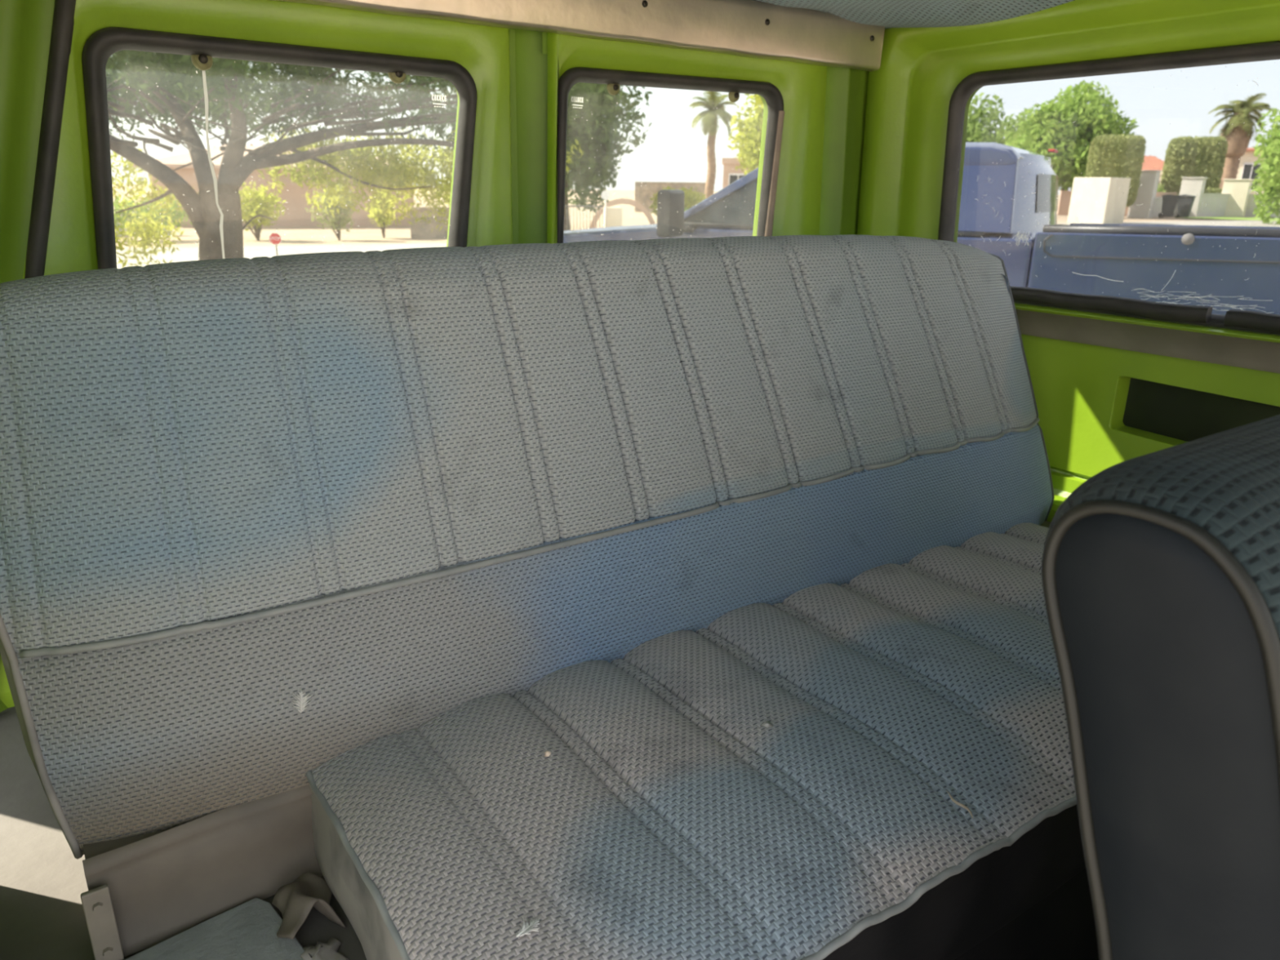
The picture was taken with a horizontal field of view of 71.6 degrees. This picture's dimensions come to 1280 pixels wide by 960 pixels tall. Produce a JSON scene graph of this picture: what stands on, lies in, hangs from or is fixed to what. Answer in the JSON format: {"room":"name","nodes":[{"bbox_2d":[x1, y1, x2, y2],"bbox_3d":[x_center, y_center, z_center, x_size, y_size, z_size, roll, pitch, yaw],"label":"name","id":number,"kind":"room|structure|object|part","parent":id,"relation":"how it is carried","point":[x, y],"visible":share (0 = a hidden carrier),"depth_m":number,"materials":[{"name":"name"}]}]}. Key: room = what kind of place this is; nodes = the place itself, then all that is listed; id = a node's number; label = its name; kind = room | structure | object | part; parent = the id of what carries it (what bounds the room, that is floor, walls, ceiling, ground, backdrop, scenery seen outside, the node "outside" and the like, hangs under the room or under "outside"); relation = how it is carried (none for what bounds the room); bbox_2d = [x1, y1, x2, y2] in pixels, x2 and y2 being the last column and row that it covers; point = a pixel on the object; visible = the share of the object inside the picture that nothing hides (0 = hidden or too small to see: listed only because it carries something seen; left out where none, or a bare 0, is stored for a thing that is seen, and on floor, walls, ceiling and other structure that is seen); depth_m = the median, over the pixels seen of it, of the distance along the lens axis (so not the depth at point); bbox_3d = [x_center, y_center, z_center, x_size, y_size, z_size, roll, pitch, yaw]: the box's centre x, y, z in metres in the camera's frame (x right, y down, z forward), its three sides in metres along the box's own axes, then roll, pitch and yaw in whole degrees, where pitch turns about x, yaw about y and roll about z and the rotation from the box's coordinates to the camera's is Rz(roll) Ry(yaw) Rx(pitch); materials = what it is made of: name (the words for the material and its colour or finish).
{"room":"vehicle interior","nodes":[
{"label":"vehicle interior","id":0,"kind":"room"},
{"bbox_2d":[0,706,366,959],"bbox_3d":[0.094,0.302,1.334,1.900,0.001,1.030,-12,22,-33],"label":"floor","id":1,"kind":"structure","parent":0,"point":[42,882],"depth_m":0.93,"materials":[{"name":"paint"}]},
{"bbox_2d":[124,897,304,959],"bbox_3d":[-0.354,0.493,0.722,0.235,0.010,0.366,-12,22,-33],"label":"board","id":2,"kind":"object","parent":1,"relation":"on","point":[247,931],"visible":0.97,"depth_m":0.85,"materials":[{"name":"grey"}]},
{"bbox_2d":[0,234,1085,959],"bbox_3d":[0.197,0.059,1.050,1.680,0.640,0.675,-12,22,-33],"label":"seat","id":3,"kind":"object","parent":1,"relation":"on","point":[622,511],"visible":0.91,"depth_m":0.91,"materials":[{"name":"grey fabric"}]},
{"bbox_3d":[-0.580,0.106,0.811,0.120,0.502,0.094,4,19,11],"label":"panel","id":4,"kind":"part","parent":3,"relation":"part of","materials":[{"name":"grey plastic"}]},
{"bbox_2d":[292,688,313,712],"bbox_3d":[-0.339,0.222,0.891,0.020,0.025,0.006,-12,22,-33],"label":"feather","id":5,"kind":"object","parent":3,"relation":"on","point":[303,700],"visible":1,"depth_m":0.89,"materials":[{"name":"white"}]},
{"bbox_3d":[0.044,-0.051,1.222,1.631,0.541,0.174,-12,22,-33],"label":"backrest","id":6,"kind":"part","parent":3,"relation":"part of","materials":[{"name":"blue fabric"}]},
{"bbox_2d":[515,917,541,937],"bbox_3d":[-0.087,0.351,0.699,0.020,0.004,0.017,-2,19,-9],"label":"feather","id":7,"kind":"object","parent":3,"relation":"on","point":[525,930],"visible":1,"depth_m":0.70,"materials":[{"name":"white"}]},
{"bbox_3d":[0.125,0.128,1.235,1.615,0.214,0.081,-12,22,-33],"label":"panel","id":8,"kind":"part","parent":3,"relation":"part of","materials":[{"name":"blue fabric"}]},
{"bbox_2d":[544,751,551,756],"bbox_3d":[-0.093,0.276,0.893,0.007,0.006,0.005,0,18,-3],"label":"crumb","id":9,"kind":"object","parent":3,"relation":"on","point":[548,753],"visible":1,"depth_m":0.89,"materials":[{"name":"beige food"}]},
{"bbox_2d":[311,522,1075,959],"bbox_3d":[0.307,0.232,1.104,1.295,0.045,0.523,-12,22,-33],"label":"seat cushion","id":10,"kind":"object","parent":3,"relation":"on","point":[662,820],"depth_m":0.89,"materials":[{"name":"fabric"}]},
{"bbox_2d":[760,720,773,727],"bbox_3d":[0.136,0.260,0.948,0.014,0.006,0.005,0,18,-1],"label":"paper fleck","id":11,"kind":"object","parent":3,"relation":"on","point":[767,724],"visible":1,"depth_m":0.95,"materials":[{"name":"white paper"}]},
{"bbox_2d":[946,791,973,818],"bbox_3d":[0.309,0.315,0.860,0.008,0.010,0.034,-12,22,-33],"label":"straw","id":12,"kind":"object","parent":3,"relation":"on","point":[949,794],"visible":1,"depth_m":0.86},
{"bbox_3d":[0.665,-0.154,1.631,0.236,0.512,0.075,-4,19,-15],"label":"panel","id":13,"kind":"part","parent":3,"relation":"part of","materials":[{"name":"grey fabric"}]},
{"bbox_2d":[0,0,868,712],"bbox_3d":[-0.220,-0.347,1.515,2.000,1.140,0.077,-12,22,-33],"label":"pillar","id":14,"kind":"structure","parent":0,"point":[25,25],"depth_m":1.43,"materials":[{"name":"green metal"}]},
{"bbox_2d":[0,0,75,653],"bbox_3d":[-0.778,-0.157,1.123,0.276,0.958,0.021,-12,22,-33],"label":"door seal","id":15,"kind":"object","parent":14,"relation":"attached to","point":[63,23],"depth_m":1.07,"materials":[{"name":"black rubber"}]},
{"bbox_2d":[0,0,512,707],"bbox_3d":[-0.562,-0.204,1.290,0.848,0.962,0.044,-12,22,-33],"label":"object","id":16,"kind":"structure","parent":14,"relation":"in","point":[483,51],"depth_m":1.21,"materials":[{"name":"green paint"}]},
{"bbox_2d":[81,26,476,269],"bbox_3d":[-0.479,-0.420,1.264,0.546,0.365,0.027,-12,22,-33],"label":"window","id":17,"kind":"structure","parent":16,"relation":"attached to","point":[103,43],"depth_m":1.17,"materials":[{"name":"black rubber"}]},
{"bbox_2d":[191,53,213,70],"bbox_3d":[-0.570,-0.549,1.157,0.026,0.026,0.012,-12,22,-33],"label":"washer","id":18,"kind":"object","parent":17,"relation":"in","point":[201,61],"depth_m":1.16,"materials":[{"name":"metal"}]},
{"bbox_2d":[388,71,405,83],"bbox_3d":[-0.354,-0.595,1.299,0.026,0.026,0.012,-12,22,-33],"label":"washer","id":19,"kind":"object","parent":17,"relation":"in","point":[397,77],"depth_m":1.30,"materials":[{"name":"metal"}]},
{"bbox_2d":[542,31,547,53],"bbox_3d":[-0.123,-0.738,1.429,0.080,0.100,0.001,-12,22,-33],"label":"trim","id":20,"kind":"structure","parent":14,"relation":"attached to","point":[544,34],"depth_m":1.42,"materials":[{"name":"green paint"}]},
{"bbox_2d":[273,0,884,71],"bbox_3d":[-0.133,-0.740,1.369,1.479,0.088,0.029,-12,22,-33],"label":"ceiling trim","id":21,"kind":"structure","parent":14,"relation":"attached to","point":[742,28],"depth_m":1.50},
{"bbox_2d":[546,32,826,244],"bbox_3d":[0.104,-0.341,1.730,0.675,0.962,0.044,-12,22,-33],"label":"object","id":22,"kind":"structure","parent":14,"relation":"in","point":[802,86],"depth_m":1.68,"materials":[{"name":"green paint"}]},
{"bbox_2d":[556,66,784,243],"bbox_3d":[0.061,-0.537,1.617,0.509,0.374,0.029,-12,22,-33],"label":"window","id":23,"kind":"structure","parent":22,"relation":"attached to","point":[772,95],"depth_m":1.58,"materials":[{"name":"black rubber"}]},
{"bbox_2d":[606,84,619,95],"bbox_3d":[-0.044,-0.665,1.504,0.024,0.024,0.009,-12,22,-33],"label":"washer","id":24,"kind":"object","parent":23,"relation":"in","point":[612,89],"depth_m":1.50,"materials":[{"name":"metal"}]},
{"bbox_2d":[728,92,739,102],"bbox_3d":[0.176,-0.714,1.648,0.024,0.024,0.009,-12,22,-33],"label":"washer","id":25,"kind":"object","parent":23,"relation":"in","point":[733,97],"depth_m":1.64,"materials":[{"name":"metal"}]},
{"bbox_2d":[752,0,1074,28],"bbox_3d":[0.359,-0.512,0.595,1.650,0.035,1.950,-12,22,-33],"label":"ceiling","id":26,"kind":"structure","parent":0,"point":[888,14],"depth_m":1.57,"materials":[{"name":"grey fabric"}]},
{"bbox_2d":[955,867,1098,959],"bbox_3d":[0.865,0.789,0.316,1.900,0.265,1.690,-12,22,-33],"label":"floor","id":27,"kind":"structure","parent":0,"point":[1061,926],"depth_m":0.98,"materials":[{"name":"black plastic"}]},
{"bbox_2d":[1041,414,1279,959],"bbox_3d":[0.644,0.338,0.731,0.860,0.817,0.298,-12,22,-33],"label":"seat","id":28,"kind":"object","parent":27,"relation":"on","point":[1161,570],"visible":1,"depth_m":0.45,"materials":[{"name":"fabric"}]},
{"bbox_3d":[0.649,0.337,0.734,0.850,0.816,0.298,-12,22,-33],"label":"seat","id":29,"kind":"part","parent":28,"relation":"part of","materials":[{"name":"fabric"}]},
{"bbox_2d":[857,0,1279,522],"bbox_3d":[1.196,0.027,1.159,0.182,1.550,2.430,-12,22,-33],"label":"wall","id":30,"kind":"structure","parent":0,"point":[908,97],"depth_m":1.66,"materials":[{"name":"green metal"}]},
{"bbox_2d":[937,40,1279,336],"bbox_3d":[0.875,-0.460,1.417,0.038,0.420,0.941,-12,22,-33],"label":"window","id":31,"kind":"structure","parent":30,"relation":"in","point":[1247,321],"depth_m":1.51,"materials":[{"name":"black rubber"}]},
{"bbox_2d":[1015,309,1279,373],"bbox_3d":[1.165,-0.107,1.125,0.042,0.058,2.285,-12,22,-33],"label":"trim","id":32,"kind":"structure","parent":30,"relation":"attached to","point":[1260,355],"depth_m":1.51,"materials":[{"name":"metal"}]},
{"bbox_2d":[1122,377,1279,441],"bbox_3d":[1.043,-0.086,1.477,0.007,0.140,0.480,-12,22,-33],"label":"opening","id":33,"kind":"object","parent":30,"relation":"attached to","point":[1183,414],"depth_m":1.58,"materials":[{"name":"black"}]},
{"label":"outside","id":34,"kind":"structure","parent":0,"visible":0},
{"bbox_2d":[111,183,1245,248],"bbox_3d":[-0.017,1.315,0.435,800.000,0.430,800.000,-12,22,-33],"label":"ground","id":35,"kind":"structure","parent":34,"point":[291,236],"depth_m":30.46,"materials":[{"name":"beige concrete"}]},
{"bbox_2d":[113,212,171,235],"bbox_3d":[-15.755,-7.483,26.143,3.423,0.770,0.380,-9,21,-27],"label":"wall","id":36,"kind":"structure","parent":35,"relation":"on","point":[117,232],"depth_m":26.27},
{"bbox_2d":[112,193,192,240],"bbox_3d":[-13.488,-7.153,24.103,2.813,1.326,2.109,-12,22,-33],"label":"shrub","id":37,"kind":"object","parent":35,"relation":"on","point":[180,215],"visible":0.42,"depth_m":23.93,"materials":[{"name":"green plant"}]},
{"bbox_2d":[238,180,286,240],"bbox_3d":[-10.859,-7.548,24.895,1.874,1.631,1.648,14,22,34],"label":"shrub","id":38,"kind":"object","parent":35,"relation":"on","point":[252,209],"visible":0.8,"depth_m":24.62,"materials":[{"name":"green plant"}]},
{"bbox_2d":[133,143,417,226],"bbox_3d":[-13.998,-11.600,35.281,9.800,3.285,6.819,-6,20,-20],"label":"house","id":39,"kind":"structure","parent":35,"relation":"on","point":[295,215],"depth_m":32.80,"materials":[{"name":"paint"}]},
{"bbox_2d":[304,177,354,239],"bbox_3d":[-8.877,-7.784,25.465,1.405,1.766,1.142,-12,22,-33],"label":"shrub","id":40,"kind":"object","parent":35,"relation":"on","point":[341,218],"visible":0.54,"depth_m":25.41,"materials":[{"name":"green plant"}]},
{"bbox_2d":[106,49,643,268],"bbox_3d":[-3.478,-3.023,7.907,6.464,4.204,6.253,-8,20,-24],"label":"shade tree","id":41,"kind":"object","parent":35,"relation":"on","point":[170,82],"visible":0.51,"depth_m":7.83,"materials":[{"name":"green plant"}]},
{"bbox_2d":[364,187,394,238],"bbox_3d":[-7.733,-8.095,26.677,0.914,1.619,1.184,1,18,1],"label":"shrub","id":42,"kind":"object","parent":35,"relation":"on","point":[380,220],"visible":0.44,"depth_m":26.44,"materials":[{"name":"green plant"}]},
{"bbox_2d":[408,206,449,238],"bbox_3d":[-6.339,-7.796,27.068,1.300,1.020,0.380,-3,19,-12],"label":"wall","id":43,"kind":"structure","parent":35,"relation":"on","point":[417,231],"depth_m":26.91,"materials":[{"name":"beige concrete"}]},
{"bbox_2d":[563,204,603,231],"bbox_3d":[-3.145,-8.030,27.587,4.053,1.020,0.050,-3,19,-11],"label":"iron railing","id":44,"kind":"object","parent":35,"relation":"on","point":[566,206],"visible":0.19,"depth_m":27.78,"materials":[{"name":"white metal"}]},
{"bbox_2d":[601,190,610,227],"bbox_3d":[-1.076,-8.346,27.922,0.280,1.460,0.121,0,18,-2],"label":"round sign","id":45,"kind":"object","parent":35,"relation":"on","point":[606,195],"visible":0.92,"depth_m":27.71,"materials":[{"name":"white metal"}]},
{"bbox_3d":[-1.083,-8.328,27.963,0.052,1.400,0.060,-12,22,-33],"label":"post","id":46,"kind":"part","parent":45,"relation":"part of","materials":[{"name":"white metal"}]},
{"bbox_2d":[564,83,653,231],"bbox_3d":[-2.700,-13.229,31.296,5.426,8.797,5.588,-12,22,-33],"label":"broad tree","id":47,"kind":"object","parent":35,"relation":"on","point":[597,157],"visible":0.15,"depth_m":30.92,"materials":[{"name":"green plant"}]},
{"bbox_2d":[604,206,622,227],"bbox_3d":[-0.877,-8.301,28.765,0.550,1.050,0.350,-3,19,-11],"label":"sign box","id":48,"kind":"object","parent":35,"relation":"on","point":[614,215],"visible":0.44,"depth_m":28.54,"materials":[{"name":"beige paint"}]},
{"bbox_2d":[590,198,655,228],"bbox_3d":[-0.564,-8.878,29.952,2.300,1.208,0.400,0,18,-1],"label":"arch","id":49,"kind":"object","parent":35,"relation":"on","point":[619,201],"visible":0.66,"depth_m":29.67,"materials":[{"name":"paint"}]},
{"bbox_2d":[635,182,706,212],"bbox_3d":[2.119,-18.180,57.250,4.952,1.970,0.380,5,19,11],"label":"wall","id":50,"kind":"structure","parent":35,"relation":"on","point":[644,191],"depth_m":57.17,"materials":[{"name":"brown stone"}]},
{"bbox_2d":[648,186,706,215],"bbox_3d":[1.547,-9.971,32.675,2.319,1.662,2.387,-12,22,-33],"label":"shrub","id":51,"kind":"object","parent":35,"relation":"on","point":[691,199],"visible":0.24,"depth_m":32.13,"materials":[{"name":"green plant"}]},
{"bbox_2d":[688,90,736,198],"bbox_3d":[3.365,-15.316,42.336,2.352,6.008,2.415,-12,22,-33],"label":"palm tree","id":52,"kind":"object","parent":35,"relation":"on","point":[713,104],"visible":0.9,"depth_m":41.35,"materials":[{"name":"green plant"}]},
{"bbox_2d":[721,157,755,188],"bbox_3d":[7.306,-18.858,57.468,4.000,3.650,3.200,3,18,6],"label":"house","id":53,"kind":"structure","parent":35,"relation":"on","point":[731,175],"depth_m":55.85,"materials":[{"name":"paint"}]},
{"bbox_2d":[726,93,764,175],"bbox_3d":[5.184,-12.567,32.647,4.679,6.894,5.378,-12,22,-33],"label":"broad tree","id":54,"kind":"object","parent":35,"relation":"on","point":[750,141],"visible":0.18,"depth_m":31.88,"materials":[{"name":"green plant"}]},
{"bbox_2d":[563,142,1279,315],"bbox_3d":[1.581,-1.477,6.609,6.339,1.888,2.320,11,21,28],"label":"pickup truck","id":55,"kind":"object","parent":35,"relation":"on","point":[1215,261],"visible":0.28,"depth_m":5.17,"materials":[{"name":"blue paint"}]},
{"bbox_2d":[656,189,697,237],"bbox_3d":[0.262,-1.837,6.113,0.374,0.310,0.176,-12,22,-33],"label":"mirror","id":56,"kind":"object","parent":55,"relation":"attached to","point":[671,215],"depth_m":6.03,"materials":[{"name":"black plastic"}]},
{"bbox_3d":[1.177,-1.644,5.806,2.050,0.024,0.028,11,21,28],"label":"belt moulding","id":57,"kind":"part","parent":55,"relation":"part of","materials":[{"name":"blue plastic"}]},
{"bbox_2d":[1048,149,1057,153],"bbox_3d":[2.730,-2.173,5.861,0.040,0.018,0.180,11,21,28],"label":"brake light","id":58,"kind":"object","parent":55,"relation":"on","point":[1053,151],"depth_m":5.80,"materials":[{"name":"red plastic"}]},
{"bbox_2d":[965,92,1067,144],"bbox_3d":[24.516,-23.050,62.328,9.485,7.843,9.940,-4,19,-14],"label":"round tree","id":59,"kind":"object","parent":35,"relation":"on","point":[975,131],"visible":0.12,"depth_m":60.88,"materials":[{"name":"green plant"}]},
{"bbox_2d":[1004,80,1144,203],"bbox_3d":[24.771,-19.161,51.213,7.886,7.352,7.771,11,21,28],"label":"round tree","id":60,"kind":"object","parent":35,"relation":"on","point":[1051,126],"visible":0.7,"depth_m":49.09,"materials":[{"name":"green plant"}]},
{"bbox_2d":[1084,133,1146,207],"bbox_3d":[22.509,-14.432,42.270,2.465,3.834,2.621,10,20,26],"label":"clipped hedge","id":61,"kind":"object","parent":35,"relation":"on","point":[1115,156],"visible":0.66,"depth_m":41.12,"materials":[{"name":"green plant"}]},
{"bbox_2d":[1057,191,1177,216],"bbox_3d":[24.675,-14.274,46.026,5.517,1.320,0.330,4,19,11],"label":"wall","id":62,"kind":"structure","parent":35,"relation":"on","point":[1064,198],"depth_m":46.31,"materials":[{"name":"paint"}]},
{"bbox_2d":[1126,169,1161,217],"bbox_3d":[24.695,-13.963,43.514,1.050,2.310,1.050,15,23,36],"label":"wall pillar","id":63,"kind":"structure","parent":35,"relation":"on","point":[1147,192],"depth_m":43.12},
{"bbox_2d":[1141,155,1164,186],"bbox_3d":[47.039,-28.733,85.551,9.679,4.880,10.723,-12,22,-33],"label":"house","id":64,"kind":"structure","parent":35,"relation":"on","point":[1151,162],"depth_m":82.90,"materials":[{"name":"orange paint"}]},
{"bbox_2d":[1156,183,1165,191],"bbox_3d":[26.925,-14.899,46.964,2.505,1.812,1.971,-12,22,-33],"label":"shrub","id":65,"kind":"object","parent":35,"relation":"on","point":[1159,189],"visible":0.02,"depth_m":46.55,"materials":[{"name":"green plant"}]},
{"bbox_2d":[1151,196,1177,217],"bbox_3d":[26.393,-13.878,45.297,3.901,1.070,0.330,-11,22,-32],"label":"wall","id":66,"kind":"structure","parent":35,"relation":"on","point":[1158,201],"depth_m":45.10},
{"bbox_2d":[1158,194,1179,217],"bbox_3d":[25.989,-13.461,43.626,0.760,1.120,0.660,10,20,25],"label":"trash bin","id":67,"kind":"object","parent":35,"relation":"on","point":[1169,201],"visible":0.99,"depth_m":43.39,"materials":[{"name":"grey plastic"}]},
{"bbox_3d":[25.996,-13.936,43.468,0.760,0.120,0.660,10,20,25],"label":"lid","id":68,"kind":"part","parent":67,"relation":"part of","materials":[{"name":"grey plastic"}]},
{"bbox_2d":[1173,194,1195,217],"bbox_3d":[26.943,-13.543,43.911,0.760,1.120,0.660,15,23,36],"label":"trash bin","id":69,"kind":"object","parent":35,"relation":"on","point":[1184,204],"visible":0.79,"depth_m":43.70,"materials":[{"name":"grey plastic"}]},
{"bbox_3d":[26.950,-14.018,43.754,0.760,0.120,0.660,15,23,36],"label":"lid","id":70,"kind":"part","parent":69,"relation":"part of","materials":[{"name":"grey plastic"}]},
{"bbox_2d":[1176,177,1208,217],"bbox_3d":[28.534,-14.595,45.974,1.050,2.060,1.050,15,23,36],"label":"wall pillar","id":71,"kind":"structure","parent":35,"relation":"on","point":[1194,186],"depth_m":45.48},
{"bbox_2d":[1159,135,1228,195],"bbox_3d":[32.962,-18.206,53.061,3.236,4.478,3.942,11,21,28],"label":"clipped hedge","id":72,"kind":"object","parent":35,"relation":"on","point":[1188,156],"visible":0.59,"depth_m":51.48,"materials":[{"name":"green plant"}]},
{"bbox_2d":[1203,186,1222,193],"bbox_3d":[32.689,-15.770,50.167,2.797,1.598,2.368,-12,22,-33],"label":"shrub","id":73,"kind":"object","parent":35,"relation":"on","point":[1213,190],"visible":0.07,"depth_m":49.77,"materials":[{"name":"green plant"}]},
{"bbox_2d":[1198,193,1230,217],"bbox_3d":[29.870,-14.295,46.345,1.803,1.290,0.330,-4,19,-15],"label":"wall","id":74,"kind":"structure","parent":35,"relation":"on","point":[1216,203],"depth_m":46.20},
{"bbox_2d":[1222,178,1253,217],"bbox_3d":[31.241,-14.745,46.615,1.250,2.010,1.250,15,23,36],"label":"wall pillar","id":75,"kind":"structure","parent":35,"relation":"on","point":[1239,190],"depth_m":46.10,"materials":[{"name":"beige paint"}]},
{"bbox_2d":[1208,93,1273,192],"bbox_3d":[39.813,-21.803,59.646,3.965,7.552,3.536,-1,18,-6],"label":"palm tree","id":76,"kind":"object","parent":35,"relation":"on","point":[1238,131],"visible":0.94,"depth_m":58.80,"materials":[{"name":"green plant"}]},
{"bbox_2d":[1236,147,1265,194],"bbox_3d":[50.392,-23.695,70.068,9.349,5.136,10.132,-12,22,-33],"label":"house","id":77,"kind":"structure","parent":35,"relation":"on","point":[1246,169],"depth_m":68.48,"materials":[{"name":"beige paint"}]},
{"bbox_2d":[1244,193,1279,217],"bbox_3d":[34.700,-13.643,44.572,7.446,1.290,0.330,16,23,38],"label":"wall","id":78,"kind":"structure","parent":35,"relation":"on","point":[1251,206],"depth_m":46.48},
{"bbox_2d":[1248,107,1279,224],"bbox_3d":[27.031,-12.819,34.445,5.061,6.150,5.950,-10,21,-30],"label":"round tree","id":79,"kind":"object","parent":35,"relation":"on","point":[1269,148],"visible":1,"depth_m":35.90,"materials":[{"name":"green plant"}]},
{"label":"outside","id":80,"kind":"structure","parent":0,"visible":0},
{"bbox_2d":[1172,217,1279,221],"bbox_3d":[34.363,-12.590,43.015,12.500,0.001,10.600,-12,22,-33],"label":"lawn strip","id":81,"kind":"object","parent":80,"point":[1220,218],"visible":0.85,"depth_m":43.79,"materials":[{"name":"green plant"}]},
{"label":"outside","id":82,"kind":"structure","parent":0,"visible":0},
{"bbox_2d":[115,220,1279,268],"bbox_3d":[8.024,-7.704,27.940,75.769,0.430,7.418,-8,20,-25],"label":"street","id":83,"kind":"structure","parent":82,"point":[185,254],"depth_m":21.96,"materials":[{"name":"grey asphalt"}]},
{"bbox_2d":[268,232,281,255],"bbox_3d":[-7.369,-4.691,17.980,0.231,0.616,0.062,-6,19,-19],"label":"stop sign","id":84,"kind":"object","parent":83,"relation":"on","point":[275,238],"visible":1,"depth_m":17.90,"materials":[{"name":"red metal"}]},
{"bbox_3d":[-7.360,-4.869,17.903,0.231,0.231,0.006,-6,20,-21],"label":"plate","id":85,"kind":"part","parent":84,"relation":"part of","materials":[{"name":"red metal"}]},
{"bbox_2d":[1066,177,1130,223],"bbox_3d":[18.598,-11.270,36.000,1.650,1.880,1.500,-13,23,-36],"label":"block","id":86,"kind":"object","parent":83,"relation":"on","point":[1094,200],"visible":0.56,"depth_m":35.45,"materials":[{"name":"beige paint"}]}
]}

